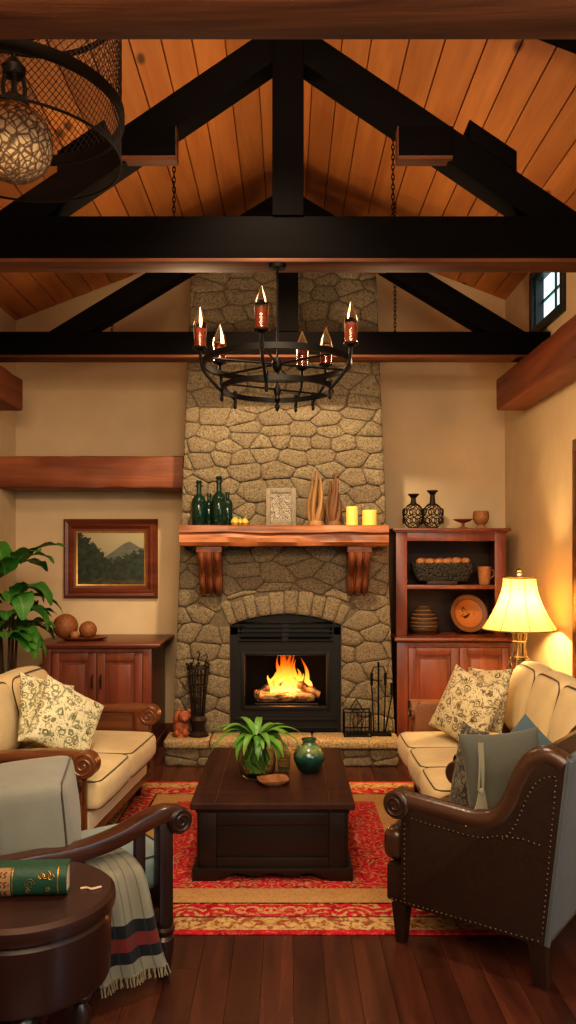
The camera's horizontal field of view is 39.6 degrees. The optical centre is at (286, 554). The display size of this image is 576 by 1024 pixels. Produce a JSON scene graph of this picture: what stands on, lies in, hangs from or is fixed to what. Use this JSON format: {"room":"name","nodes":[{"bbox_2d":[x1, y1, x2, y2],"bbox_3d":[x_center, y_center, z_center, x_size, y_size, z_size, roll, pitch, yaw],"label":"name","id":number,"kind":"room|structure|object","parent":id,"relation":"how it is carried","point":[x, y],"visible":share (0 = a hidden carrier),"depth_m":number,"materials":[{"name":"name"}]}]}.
{"room":"living room","nodes":[
{"label":"living room","id":0,"kind":"room"},
{"bbox_2d":[0,308,15,672],"bbox_3d":[-2.535,-0.239,3.050,0.120,3.897,8.500,0,0,0],"label":"wall","id":1,"kind":"structure","parent":0,"point":[7,323],"depth_m":7.08,"materials":[{"name":"paint"}]},
{"bbox_2d":[0,365,22,410],"bbox_3d":[-2.330,-1.325,3.610,0.288,0.267,6.020,0,0,0],"label":"beam","id":2,"kind":"structure","parent":1,"relation":"attached to","point":[11,386],"depth_m":6.38,"materials":[{"name":"brown wood"}]},
{"bbox_2d":[0,196,550,361],"bbox_3d":[-0.242,-2.125,6.104,4.465,1.270,0.192,0,0,0],"label":"roof truss","id":3,"kind":"object","parent":1,"relation":"attached to","point":[81,338],"visible":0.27,"depth_m":6.03,"materials":[{"name":"black wood"}]},
{"bbox_2d":[0,39,575,272],"bbox_3d":[-0.242,-2.110,4.139,4.465,1.240,0.182,0,0,0],"label":"roof truss","id":4,"kind":"object","parent":1,"relation":"attached to","point":[535,232],"visible":0.93,"depth_m":4.07,"materials":[{"name":"black wood"}]},
{"bbox_2d":[193,261,357,412],"bbox_3d":[-0.071,-1.113,4.103,0.812,0.755,0.765,0,0,-19],"label":"chandelier","id":5,"kind":"object","parent":4,"relation":"hanging from","point":[261,306],"visible":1,"depth_m":4.02,"materials":[{"name":"black metal"}]},
{"bbox_2d":[0,0,575,38],"bbox_3d":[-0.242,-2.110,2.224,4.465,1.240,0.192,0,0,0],"label":"ceiling beam","id":6,"kind":"structure","parent":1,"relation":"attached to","point":[19,19],"depth_m":2.22,"materials":[{"name":"brown wood"}]},
{"bbox_2d":[16,273,504,722],"bbox_3d":[-0.242,-0.715,7.360,4.705,4.850,0.120,0,0,0],"label":"wall","id":7,"kind":"structure","parent":0,"point":[443,428],"depth_m":7.30,"materials":[{"name":"paint"}]},
{"bbox_2d":[0,456,183,491],"bbox_3d":[-1.678,-0.712,7.059,1.573,0.281,0.406,0,0,0],"label":"beam","id":8,"kind":"structure","parent":7,"relation":"attached to","point":[17,473],"depth_m":6.86,"materials":[{"name":"brown wood"}]},
{"bbox_2d":[64,519,157,597],"bbox_3d":[-1.603,0.032,7.273,0.854,0.717,0.050,0,0,0],"label":"painting","id":9,"kind":"object","parent":7,"relation":"attached to","point":[104,558],"visible":1,"depth_m":7.28,"materials":[{"name":"brown wood"}]},
{"bbox_2d":[165,723,334,735],"bbox_3d":[-0.242,1.590,7.293,4.435,0.120,0.015,0,0,0],"label":"baseboard","id":10,"kind":"structure","parent":7,"relation":"attached to","point":[168,726],"depth_m":7.29,"materials":[{"name":"brown wood"}]},
{"bbox_2d":[0,39,575,320],"bbox_3d":[-0.242,-2.633,3.050,4.750,1.073,8.500,0,0,0],"label":"ceiling","id":11,"kind":"structure","parent":0,"point":[522,92],"depth_m":5.26,"materials":[{"name":"brown wood"}]},
{"bbox_2d":[0,39,124,202],"bbox_3d":[-1.024,-2.064,3.000,0.814,1.323,0.814,0,0,0],"label":"lamp","id":12,"kind":"object","parent":11,"relation":"hanging from","point":[26,140],"visible":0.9,"depth_m":2.96,"materials":[{"name":"black metal"}]},
{"bbox_2d":[0,57,28,104],"bbox_3d":[-1.024,-1.760,3.000,0.120,0.190,0.120,0,0,0],"label":"socket","id":13,"kind":"object","parent":12,"relation":"attached to","point":[13,69],"depth_m":2.97,"materials":[{"name":"black metal"}]},
{"bbox_2d":[172,166,175,215],"bbox_3d":[-0.706,-2.323,5.000,0.020,0.991,0.019,0,0,-43],"label":"hanging chain","id":14,"kind":"object","parent":11,"relation":"hanging from","point":[173,166],"visible":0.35,"depth_m":5.00,"materials":[{"name":"black metal"}]},
{"bbox_2d":[391,139,394,215],"bbox_3d":[0.662,-2.324,5.000,0.019,1.022,0.019,0,0,-45],"label":"hanging chain","id":15,"kind":"object","parent":11,"relation":"hanging from","point":[393,149],"visible":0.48,"depth_m":5.00,"materials":[{"name":"black metal"}]},
{"bbox_2d":[393,203,396,330],"bbox_3d":[0.844,-2.161,6.250,0.019,1.208,0.019,0,0,-45],"label":"chain","id":16,"kind":"object","parent":11,"relation":"hanging from","point":[394,203],"visible":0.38,"depth_m":6.25,"materials":[{"name":"black metal"}]},
{"bbox_2d":[10,736,575,1023],"bbox_3d":[-0.242,1.680,3.050,4.465,0.060,8.500,0,0,0],"label":"floor","id":17,"kind":"structure","parent":0,"point":[212,979],"depth_m":3.10,"materials":[{"name":"brown wood"}]},
{"bbox_2d":[0,541,65,673],"bbox_3d":[-2.118,0.762,6.114,0.736,1.776,0.766,0,0,-41],"label":"floor plant","id":18,"kind":"object","parent":17,"relation":"on","point":[27,635],"visible":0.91,"depth_m":6.01,"materials":[{"name":"green plant"}]},
{"bbox_2d":[0,861,115,1023],"bbox_3d":[-0.808,1.348,2.490,0.540,0.604,0.540,0,0,0],"label":"table","id":19,"kind":"object","parent":17,"relation":"on","point":[55,950],"visible":0.88,"depth_m":2.31,"materials":[{"name":"brown wood"}]},
{"bbox_2d":[0,859,70,896],"bbox_3d":[-0.822,1.001,2.468,0.290,0.091,0.084,0,0,-4],"label":"book","id":20,"kind":"object","parent":19,"relation":"on","point":[35,876],"visible":1,"depth_m":2.44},
{"bbox_2d":[80,886,101,889],"bbox_3d":[-0.614,1.042,2.503,0.066,0.006,0.019,0,0,-9],"label":"twine","id":21,"kind":"object","parent":19,"relation":"on","point":[85,887],"visible":1,"depth_m":2.50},
{"bbox_2d":[0,666,160,830],"bbox_3d":[-1.454,1.192,4.859,1.088,0.917,1.414,0,0,5],"label":"loveseat","id":22,"kind":"object","parent":17,"relation":"on","point":[116,765],"visible":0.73,"depth_m":4.75,"materials":[{"name":"fabric"}]},
{"bbox_2d":[0,681,20,749],"bbox_3d":[-1.755,0.980,4.585,0.300,0.500,0.596,-14,-1,5],"label":"cushion","id":23,"kind":"object","parent":22,"relation":"on","point":[9,719],"depth_m":4.66,"materials":[{"name":"beige fabric"}]},
{"bbox_2d":[0,666,47,747],"bbox_3d":[-1.703,0.980,5.182,0.300,0.500,0.596,-14,-1,5],"label":"cushion","id":24,"kind":"object","parent":22,"relation":"on","point":[11,678],"depth_m":4.97,"materials":[{"name":"beige fabric"}]},
{"bbox_2d":[18,672,73,742],"bbox_3d":[-1.450,0.950,4.840,0.195,0.505,0.524,0,0,36],"label":"throw pillow","id":25,"kind":"object","parent":22,"relation":"on","point":[31,687],"visible":0.4,"depth_m":4.72,"materials":[{"name":"beige fabric"}]},
{"bbox_2d":[24,675,104,749],"bbox_3d":[-1.285,0.965,4.660,0.556,0.532,0.215,0,0,-39],"label":"throw pillow","id":26,"kind":"object","parent":22,"relation":"on","point":[64,717],"visible":0.82,"depth_m":4.59,"materials":[{"name":"beige fabric"}]},
{"bbox_2d":[19,730,155,776],"bbox_3d":[-1.289,1.275,5.146,0.810,0.220,0.594,0,0,5],"label":"seat cushion","id":27,"kind":"object","parent":22,"relation":"on","point":[139,745],"depth_m":5.03,"materials":[{"name":"beige fabric"}]},
{"bbox_2d":[87,753,130,808],"bbox_3d":[-1.342,1.275,4.548,0.810,0.220,0.594,0,0,5],"label":"seat cushion","id":28,"kind":"object","parent":22,"relation":"on","point":[114,773],"depth_m":4.41,"materials":[{"name":"beige fabric"}]},
{"bbox_2d":[0,756,191,1023],"bbox_3d":[-0.914,1.234,3.221,0.812,0.832,0.774,0,0,-38],"label":"wooden armchair","id":29,"kind":"object","parent":17,"relation":"on","point":[40,814],"visible":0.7,"depth_m":2.98,"materials":[{"name":"brown wood"}]},
{"bbox_2d":[0,756,80,855],"bbox_3d":[-0.988,1.025,3.079,0.370,0.410,0.460,-5,1,-11],"label":"cushion","id":30,"kind":"object","parent":29,"relation":"on","point":[40,802],"depth_m":2.88,"materials":[{"name":"grey fabric"}]},
{"bbox_2d":[81,824,173,887],"bbox_3d":[-0.831,1.260,3.221,0.680,0.190,0.460,0,0,-38],"label":"seat cushion","id":31,"kind":"object","parent":29,"relation":"on","point":[128,847],"depth_m":3.21,"materials":[{"name":"grey fabric"}]},
{"bbox_2d":[85,847,170,998],"bbox_3d":[-0.671,1.362,3.056,0.352,0.462,0.318,0,0,-38],"label":"throw blanket","id":32,"kind":"object","parent":29,"relation":"hanging from","point":[136,947],"visible":0.66,"depth_m":2.98,"materials":[{"name":"beige fabric"}]},
{"bbox_2d":[40,634,173,752],"bbox_3d":[-1.550,1.185,6.870,1.052,0.930,0.800,0,0,0],"label":"sideboard","id":33,"kind":"object","parent":17,"relation":"on","point":[116,668],"visible":0.52,"depth_m":6.53,"materials":[{"name":"brown wood"}]},
{"bbox_2d":[60,635,107,640],"bbox_3d":[-1.720,0.706,6.780,0.410,0.028,0.285,0,0,0],"label":"wooden tray","id":34,"kind":"object","parent":33,"relation":"on","point":[96,637],"visible":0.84,"depth_m":6.68,"materials":[{"name":"brown wood"}]},
{"bbox_2d":[53,614,77,637],"bbox_3d":[-1.877,0.603,6.780,0.210,0.210,0.210,0,0,0],"label":"decorative ball","id":35,"kind":"object","parent":34,"relation":"on","point":[65,624],"visible":0.87,"depth_m":6.71,"materials":[{"name":"brown wood"}]},
{"bbox_2d":[70,631,78,637],"bbox_3d":[-1.780,0.672,6.705,0.072,0.072,0.072,0,0,0],"label":"decorative ball","id":36,"kind":"object","parent":34,"relation":"on","point":[74,634],"visible":0.93,"depth_m":6.68,"materials":[{"name":"brown wood"}]},
{"bbox_2d":[79,621,96,637],"bbox_3d":[-1.687,0.634,6.780,0.148,0.148,0.148,0,0,0],"label":"decorative ball","id":37,"kind":"object","parent":34,"relation":"on","point":[87,629],"visible":0.91,"depth_m":6.73,"materials":[{"name":"brown wood"}]},
{"bbox_2d":[164,273,398,765],"bbox_3d":[-0.040,-0.500,6.747,1.844,4.300,1.105,0,0,0],"label":"fireplace","id":38,"kind":"object","parent":17,"relation":"on","point":[279,606],"depth_m":6.49,"materials":[{"name":"stone"}]},
{"bbox_2d":[172,708,190,737],"bbox_3d":[-0.838,1.330,6.355,0.151,0.230,0.160,0,0,0],"label":"figurine","id":39,"kind":"object","parent":38,"relation":"on","point":[180,719],"visible":1,"depth_m":6.31,"materials":[{"name":"orange ceramic"}]},
{"bbox_2d":[186,651,209,737],"bbox_3d":[-0.709,1.101,6.370,0.170,0.679,0.167,0,0,40],"label":"stand","id":40,"kind":"object","parent":38,"relation":"on","point":[198,719],"visible":1,"depth_m":6.35,"materials":[{"name":"brown metal"}]},
{"bbox_2d":[254,678,283,698],"bbox_3d":[-0.146,1.120,6.764,0.268,0.178,0.093,0,0,-11],"label":"log","id":41,"kind":"object","parent":38,"relation":"on","point":[265,687],"visible":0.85,"depth_m":6.73,"materials":[{"name":"brown wood"}]},
{"bbox_2d":[179,525,388,594],"bbox_3d":[-0.023,0.044,6.338,1.628,0.554,0.304,0,0,0],"label":"mantel shelf","id":42,"kind":"object","parent":38,"relation":"attached to","point":[208,540],"visible":1,"depth_m":6.21,"materials":[{"name":"brown wood"}]},
{"bbox_2d":[192,480,205,524],"bbox_3d":[-0.696,-0.412,6.330,0.112,0.359,0.112,0,0,0],"label":"bottle","id":43,"kind":"object","parent":42,"relation":"on","point":[198,502],"visible":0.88,"depth_m":6.29,"materials":[{"name":"green glass"}]},
{"bbox_2d":[206,493,211,524],"bbox_3d":[-0.624,-0.362,6.400,0.080,0.260,0.080,0,0,0],"label":"bottle","id":44,"kind":"object","parent":42,"relation":"on","point":[208,502],"visible":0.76,"depth_m":6.36,"materials":[{"name":"green glass"}]},
{"bbox_2d":[212,476,225,524],"bbox_3d":[-0.538,-0.429,6.330,0.116,0.394,0.116,0,0,0],"label":"bottle","id":45,"kind":"object","parent":42,"relation":"on","point":[218,499],"visible":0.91,"depth_m":6.29,"materials":[{"name":"green glass"}]},
{"bbox_2d":[225,492,231,524],"bbox_3d":[-0.476,-0.367,6.400,0.080,0.270,0.080,0,0,0],"label":"bottle","id":46,"kind":"object","parent":42,"relation":"on","point":[228,500],"visible":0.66,"depth_m":6.37,"materials":[{"name":"green glass"}]},
{"bbox_2d":[230,514,239,524],"bbox_3d":[-0.411,-0.278,6.330,0.072,0.092,0.072,0,0,0],"label":"gourd","id":47,"kind":"object","parent":42,"relation":"on","point":[234,521],"visible":0.88,"depth_m":6.31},
{"bbox_2d":[241,515,248,524],"bbox_3d":[-0.331,-0.273,6.310,0.064,0.082,0.064,0,0,33],"label":"gourd","id":48,"kind":"object","parent":42,"relation":"on","point":[244,521],"visible":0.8,"depth_m":6.29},
{"bbox_2d":[266,488,295,524],"bbox_3d":[-0.048,-0.384,6.396,0.244,0.304,0.094,0,0,0],"label":"picture frame","id":49,"kind":"object","parent":42,"relation":"on","point":[280,502],"visible":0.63,"depth_m":6.37,"materials":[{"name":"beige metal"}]},
{"bbox_2d":[306,470,324,524],"bbox_3d":[0.230,-0.445,6.340,0.138,0.446,0.139,0,0,45],"label":"driftwood sculpture","id":50,"kind":"object","parent":42,"relation":"on","point":[315,517],"visible":0.94,"depth_m":6.31,"materials":[{"name":"brown wood"}]},
{"bbox_2d":[325,473,341,524],"bbox_3d":[0.373,-0.435,6.340,0.130,0.425,0.128,0,0,-15],"label":"driftwood sculpture","id":51,"kind":"object","parent":42,"relation":"on","point":[333,508],"visible":0.91,"depth_m":6.31,"materials":[{"name":"brown wood"}]},
{"bbox_2d":[346,506,357,524],"bbox_3d":[0.514,-0.314,6.330,0.094,0.162,0.094,0,0,0],"label":"pillar candle","id":52,"kind":"object","parent":42,"relation":"on","point":[351,511],"visible":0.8,"depth_m":6.29,"materials":[{"name":"yellow wax"}]},
{"bbox_2d":[362,509,376,524],"bbox_3d":[0.653,-0.300,6.330,0.116,0.134,0.116,0,0,0],"label":"pillar candle","id":53,"kind":"object","parent":42,"relation":"on","point":[369,517],"visible":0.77,"depth_m":6.28,"materials":[{"name":"yellow wax"}]},
{"bbox_2d":[257,690,314,702],"bbox_3d":[-0.011,1.188,6.716,0.482,0.109,0.115,0,0,-3],"label":"log","id":54,"kind":"object","parent":38,"relation":"on","point":[277,696],"visible":1,"depth_m":6.68,"materials":[{"name":"brown wood"}]},
{"bbox_2d":[292,677,319,697],"bbox_3d":[0.147,1.121,6.754,0.278,0.174,0.092,0,0,15],"label":"log","id":55,"kind":"object","parent":38,"relation":"on","point":[301,685],"visible":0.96,"depth_m":6.72,"materials":[{"name":"brown wood"}]},
{"bbox_2d":[343,698,371,736],"bbox_3d":[0.558,1.298,6.379,0.220,0.284,0.154,0,0,0],"label":"wire lantern","id":56,"kind":"object","parent":38,"relation":"on","point":[350,733],"visible":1,"depth_m":6.31,"materials":[{"name":"black metal"}]},
{"bbox_2d":[370,662,392,735],"bbox_3d":[0.756,1.147,6.390,0.182,0.585,0.100,0,0,0],"label":"rack","id":57,"kind":"object","parent":38,"relation":"on","point":[384,732],"visible":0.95,"depth_m":6.38,"materials":[{"name":"black metal"}]},
{"bbox_3d":[0.000,1.182,6.846,0.463,0.109,0.115,2,0,6],"label":"log","id":58,"kind":"object","parent":38,"relation":"on","visible":0},
{"bbox_2d":[267,666,311,692],"bbox_3d":[0.020,0.953,6.797,0.393,0.426,0.174,0,0,0],"label":"fire","id":59,"kind":"object","parent":58,"relation":"on","point":[284,673],"visible":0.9,"depth_m":6.75,"materials":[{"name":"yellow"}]},
{"bbox_2d":[105,782,503,934],"bbox_3d":[-0.075,1.646,4.635,2.250,0.008,2.330,0,0,0],"label":"rug","id":60,"kind":"object","parent":17,"relation":"on","point":[232,904],"visible":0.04,"depth_m":3.88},
{"bbox_2d":[190,748,354,880],"bbox_3d":[-0.073,1.445,4.605,0.830,0.395,1.170,0,0,0],"label":"coffee table","id":61,"kind":"object","parent":60,"relation":"on","point":[298,826],"visible":0.98,"depth_m":4.06,"materials":[{"name":"brown wood"}]},
{"bbox_2d":[209,717,303,779],"bbox_3d":[-0.170,1.088,4.491,0.484,0.316,0.452,0,0,-45],"label":"plant","id":62,"kind":"object","parent":61,"relation":"on","point":[256,750],"visible":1,"depth_m":4.42,"materials":[{"name":"green plant"}]},
{"bbox_2d":[257,774,288,785],"bbox_3d":[-0.076,1.231,4.360,0.170,0.030,0.150,0,0,-12],"label":"wooden dish","id":63,"kind":"object","parent":61,"relation":"on","point":[271,779],"visible":1,"depth_m":4.39,"materials":[{"name":"brown wood"}]},
{"bbox_2d":[277,752,290,771],"bbox_3d":[-0.017,1.195,4.620,0.081,0.102,0.079,0,0,0],"label":"glass tumbler","id":64,"kind":"object","parent":61,"relation":"on","point":[283,765],"visible":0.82,"depth_m":4.59,"materials":[{"name":"clear glass"}]},
{"bbox_2d":[293,737,324,773],"bbox_3d":[0.127,1.151,4.600,0.180,0.190,0.180,0,0,0],"label":"vase","id":65,"kind":"object","parent":61,"relation":"on","point":[309,760],"visible":0.99,"depth_m":4.54,"materials":[{"name":"ceramic"}]},
{"bbox_2d":[389,528,522,736],"bbox_3d":[1.425,0.711,6.936,1.080,1.878,0.698,0,0,0],"label":"hutch","id":66,"kind":"object","parent":17,"relation":"on","point":[423,666],"visible":0.52,"depth_m":6.80,"materials":[{"name":"brown wood"}]},
{"bbox_2d":[402,493,424,527],"bbox_3d":[1.103,-0.380,6.980,0.193,0.306,0.194,0,0,0],"label":"vase","id":67,"kind":"object","parent":66,"relation":"on","point":[413,496],"visible":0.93,"depth_m":6.96,"materials":[{"name":"brown metal"}]},
{"bbox_2d":[408,606,438,634],"bbox_3d":[1.188,0.564,6.960,0.260,0.242,0.259,0,0,0],"label":"jar","id":68,"kind":"object","parent":66,"relation":"on","point":[423,621],"visible":1,"depth_m":6.87,"materials":[{"name":"brown ceramic"}]},
{"bbox_2d":[421,490,443,527],"bbox_3d":[1.269,-0.395,6.980,0.193,0.336,0.194,0,0,0],"label":"vase","id":69,"kind":"object","parent":66,"relation":"on","point":[432,493],"visible":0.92,"depth_m":6.95,"materials":[{"name":"brown metal"}]},
{"bbox_2d":[425,581,457,584],"bbox_3d":[1.334,0.240,6.930,0.260,0.030,0.140,0,0,0],"label":"wooden board","id":70,"kind":"object","parent":66,"relation":"on","point":[426,582],"visible":0.86,"depth_m":6.86,"materials":[{"name":"brown wood"}]},
{"bbox_2d":[410,563,474,580],"bbox_3d":[1.352,0.147,6.980,0.546,0.155,0.216,0,0,0],"label":"wicker basket","id":71,"kind":"object","parent":70,"relation":"on","point":[420,571],"visible":0.98,"depth_m":6.88,"materials":[{"name":"grey wicker"}]},
{"bbox_2d":[416,558,424,562],"bbox_3d":[1.158,0.060,6.940,0.082,0.065,0.096,0,0,0],"label":"egg","id":72,"kind":"object","parent":71,"relation":"in","point":[419,560],"visible":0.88,"depth_m":6.91,"materials":[{"name":"beige ceramic"}]},
{"bbox_2d":[425,558,434,562],"bbox_3d":[1.236,0.063,6.940,0.092,0.072,0.107,0,0,0],"label":"egg","id":73,"kind":"object","parent":71,"relation":"in","point":[428,560],"visible":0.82,"depth_m":6.90,"materials":[{"name":"beige ceramic"}]},
{"bbox_2d":[434,559,442,562],"bbox_3d":[1.313,0.061,6.940,0.086,0.061,0.081,0,0,0],"label":"egg","id":74,"kind":"object","parent":71,"relation":"in","point":[435,560],"visible":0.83,"depth_m":6.91,"materials":[{"name":"beige ceramic"}]},
{"bbox_2d":[443,558,451,562],"bbox_3d":[1.391,0.058,6.940,0.097,0.065,0.081,0,0,0],"label":"egg","id":75,"kind":"object","parent":71,"relation":"in","point":[446,560],"visible":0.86,"depth_m":6.91,"materials":[{"name":"beige ceramic"}]},
{"bbox_2d":[452,557,461,562],"bbox_3d":[1.469,0.056,6.940,0.095,0.077,0.114,0,0,0],"label":"egg","id":76,"kind":"object","parent":71,"relation":"in","point":[455,559],"visible":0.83,"depth_m":6.90,"materials":[{"name":"beige ceramic"}]},
{"bbox_2d":[461,558,469,562],"bbox_3d":[1.547,0.054,6.940,0.081,0.064,0.094,0,0,0],"label":"egg","id":77,"kind":"object","parent":71,"relation":"in","point":[464,560],"visible":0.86,"depth_m":6.91,"materials":[{"name":"beige ceramic"}]},
{"bbox_2d":[391,630,522,641],"bbox_3d":[1.425,0.700,6.935,1.080,0.030,0.690,0,0,0],"label":"countertop","id":78,"kind":"structure","parent":66,"relation":"on","point":[440,635],"depth_m":6.64,"materials":[{"name":"brown wood"}]},
{"bbox_2d":[453,519,472,527],"bbox_3d":[1.536,-0.271,6.980,0.170,0.086,0.168,0,0,0],"label":"dish","id":79,"kind":"object","parent":66,"relation":"on","point":[462,521],"visible":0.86,"depth_m":6.94,"materials":[{"name":"wood"}]},
{"bbox_2d":[453,625,482,633],"bbox_3d":[1.579,0.593,6.986,0.287,0.182,0.178,0,0,0],"label":"easel","id":80,"kind":"object","parent":66,"relation":"on","point":[460,631],"visible":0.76,"depth_m":6.92,"materials":[{"name":"brown metal"}]},
{"bbox_2d":[451,595,487,631],"bbox_3d":[1.583,0.507,6.955,0.331,0.321,0.110,0,0,0],"label":"plate","id":81,"kind":"object","parent":80,"relation":"on","point":[469,613],"visible":0.98,"depth_m":6.97,"materials":[{"name":"orange ceramic"}]},
{"bbox_2d":[473,511,488,527],"bbox_3d":[1.693,-0.305,6.980,0.144,0.155,0.144,0,0,0],"label":"goblet","id":82,"kind":"object","parent":66,"relation":"on","point":[480,518],"visible":0.91,"depth_m":6.93,"materials":[{"name":"brown wood"}]},
{"bbox_2d":[477,566,493,584],"bbox_3d":[1.721,0.177,6.954,0.132,0.155,0.120,0,0,-39],"label":"mug","id":83,"kind":"object","parent":66,"relation":"on","point":[484,572],"visible":0.97,"depth_m":6.91,"materials":[{"name":"orange ceramic"}]},
{"bbox_2d":[383,725,575,990],"bbox_3d":[0.925,1.186,3.475,0.835,0.928,0.720,0,0,37],"label":"leather armchair","id":84,"kind":"object","parent":17,"relation":"on","point":[511,871],"visible":0.92,"depth_m":3.13,"materials":[{"name":"brown leather"}]},
{"bbox_2d":[449,721,489,805],"bbox_3d":[0.801,0.960,3.530,0.111,0.427,0.194,0,0,-17],"label":"throw pillow","id":85,"kind":"object","parent":84,"relation":"on","point":[458,793],"visible":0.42,"depth_m":3.52,"materials":[{"name":"grey fabric"}]},
{"bbox_2d":[458,727,538,808],"bbox_3d":[0.915,0.950,3.361,0.369,0.432,0.174,0,0,-8],"label":"throw pillow","id":86,"kind":"object","parent":84,"relation":"on","point":[502,752],"visible":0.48,"depth_m":3.33,"materials":[{"name":"grey fabric"}]},
{"bbox_2d":[465,743,487,826],"bbox_3d":[0.765,0.927,3.234,0.104,0.326,0.064,0,0,0],"label":"tassel fringe","id":87,"kind":"object","parent":86,"relation":"attached to","point":[481,803],"visible":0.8,"depth_m":3.23,"materials":[{"name":"beige fabric"}]},
{"bbox_2d":[510,714,551,745],"bbox_3d":[1.120,0.995,3.720,0.496,0.492,0.158,0,0,30],"label":"throw pillow","id":88,"kind":"object","parent":84,"relation":"on","point":[525,723],"visible":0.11,"depth_m":3.75,"materials":[{"name":"fabric"}]},
{"bbox_2d":[398,661,575,797],"bbox_3d":[1.312,1.179,4.810,1.144,0.942,1.674,0,0,0],"label":"sofa","id":89,"kind":"object","parent":17,"relation":"on","point":[546,695],"visible":0.43,"depth_m":4.84,"materials":[{"name":"beige fabric"}]},
{"bbox_2d":[408,747,457,788],"bbox_3d":[1.130,1.290,4.810,0.780,0.209,0.454,0,0,0],"label":"seat cushion","id":90,"kind":"object","parent":89,"relation":"on","point":[419,758],"depth_m":4.76,"materials":[{"name":"beige fabric"}]},
{"bbox_2d":[420,767,450,797],"bbox_3d":[1.130,1.290,4.350,0.780,0.209,0.454,0,0,0],"label":"seat cushion","id":91,"kind":"object","parent":89,"relation":"on","point":[434,782],"depth_m":4.30,"materials":[{"name":"beige fabric"}]},
{"bbox_2d":[398,731,502,767],"bbox_3d":[1.130,1.290,5.270,0.780,0.209,0.454,0,0,0],"label":"seat cushion","id":92,"kind":"object","parent":89,"relation":"on","point":[407,741],"depth_m":5.18,"materials":[{"name":"beige fabric"}]},
{"bbox_2d":[429,664,507,740],"bbox_3d":[1.139,0.975,5.069,0.210,0.524,0.536,0,0,-34],"label":"throw pillow","id":93,"kind":"object","parent":89,"relation":"on","point":[467,698],"visible":0.84,"depth_m":5.01,"materials":[{"name":"beige fabric"}]},
{"bbox_2d":[468,667,510,733],"bbox_3d":[1.300,0.950,5.270,0.175,0.442,0.458,0,0,-27],"label":"throw pillow","id":94,"kind":"object","parent":89,"relation":"on","point":[500,679],"visible":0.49,"depth_m":5.13,"materials":[{"name":"beige fabric"}]},
{"bbox_2d":[504,661,553,731],"bbox_3d":[1.610,0.965,5.270,0.300,0.520,0.456,13,0,0],"label":"cushion","id":95,"kind":"object","parent":89,"relation":"on","point":[522,679],"depth_m":5.17,"materials":[{"name":"beige fabric"}]},
{"bbox_2d":[525,671,575,737],"bbox_3d":[1.610,0.965,4.810,0.300,0.520,0.456,13,0,0],"label":"cushion","id":96,"kind":"object","parent":89,"relation":"on","point":[546,688],"depth_m":4.70,"materials":[{"name":"beige fabric"}]},
{"bbox_2d":[548,683,575,742],"bbox_3d":[1.610,0.965,4.350,0.300,0.520,0.456,13,0,0],"label":"cushion","id":97,"kind":"object","parent":89,"relation":"on","point":[563,720],"depth_m":4.34,"materials":[{"name":"beige fabric"}]},
{"bbox_3d":[1.690,1.345,5.820,0.370,0.610,0.368,0,0,0],"label":"table","id":98,"kind":"object","parent":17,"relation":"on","visible":0},
{"bbox_2d":[481,568,557,674],"bbox_3d":[1.690,0.568,5.820,0.546,0.945,0.546,0,0,0],"label":"table lamp","id":99,"kind":"object","parent":98,"relation":"on","point":[519,609],"visible":0.89,"depth_m":5.70,"materials":[{"name":"cream fabric shade"},{"name":"brass"}]},
{"bbox_2d":[505,273,575,675],"bbox_3d":[2.060,-0.332,3.050,0.140,4.084,8.500,0,0,0],"label":"wall","id":100,"kind":"structure","parent":0,"point":[538,438],"depth_m":6.18,"materials":[{"name":"paint"}]},
{"bbox_2d":[496,315,575,410],"bbox_3d":[1.860,-1.325,3.610,0.256,0.266,6.020,0,0,0],"label":"beam","id":101,"kind":"structure","parent":100,"relation":"attached to","point":[548,368],"depth_m":5.59,"materials":[{"name":"brown wood"}]},
{"bbox_2d":[529,273,565,331],"bbox_3d":[2.045,-2.005,6.090,0.170,0.530,0.780,0,0,0],"label":"window","id":102,"kind":"structure","parent":100,"relation":"in","point":[547,291],"depth_m":6.29,"materials":[{"name":"glass"}]},
{"bbox_2d":[538,39,575,53],"bbox_3d":[1.035,-2.616,3.800,2.011,0.868,0.120,0,0,0],"label":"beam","id":103,"kind":"structure","parent":100,"relation":"attached to","point":[569,45],"depth_m":3.83,"materials":[{"name":"black wood"}]},
{"bbox_2d":[572,439,575,677],"bbox_3d":[1.945,0.430,5.000,0.090,2.440,1.000,0,0,0],"label":"door","id":104,"kind":"structure","parent":100,"relation":"in","point":[574,440],"depth_m":5.46,"materials":[{"name":"brown wood"}]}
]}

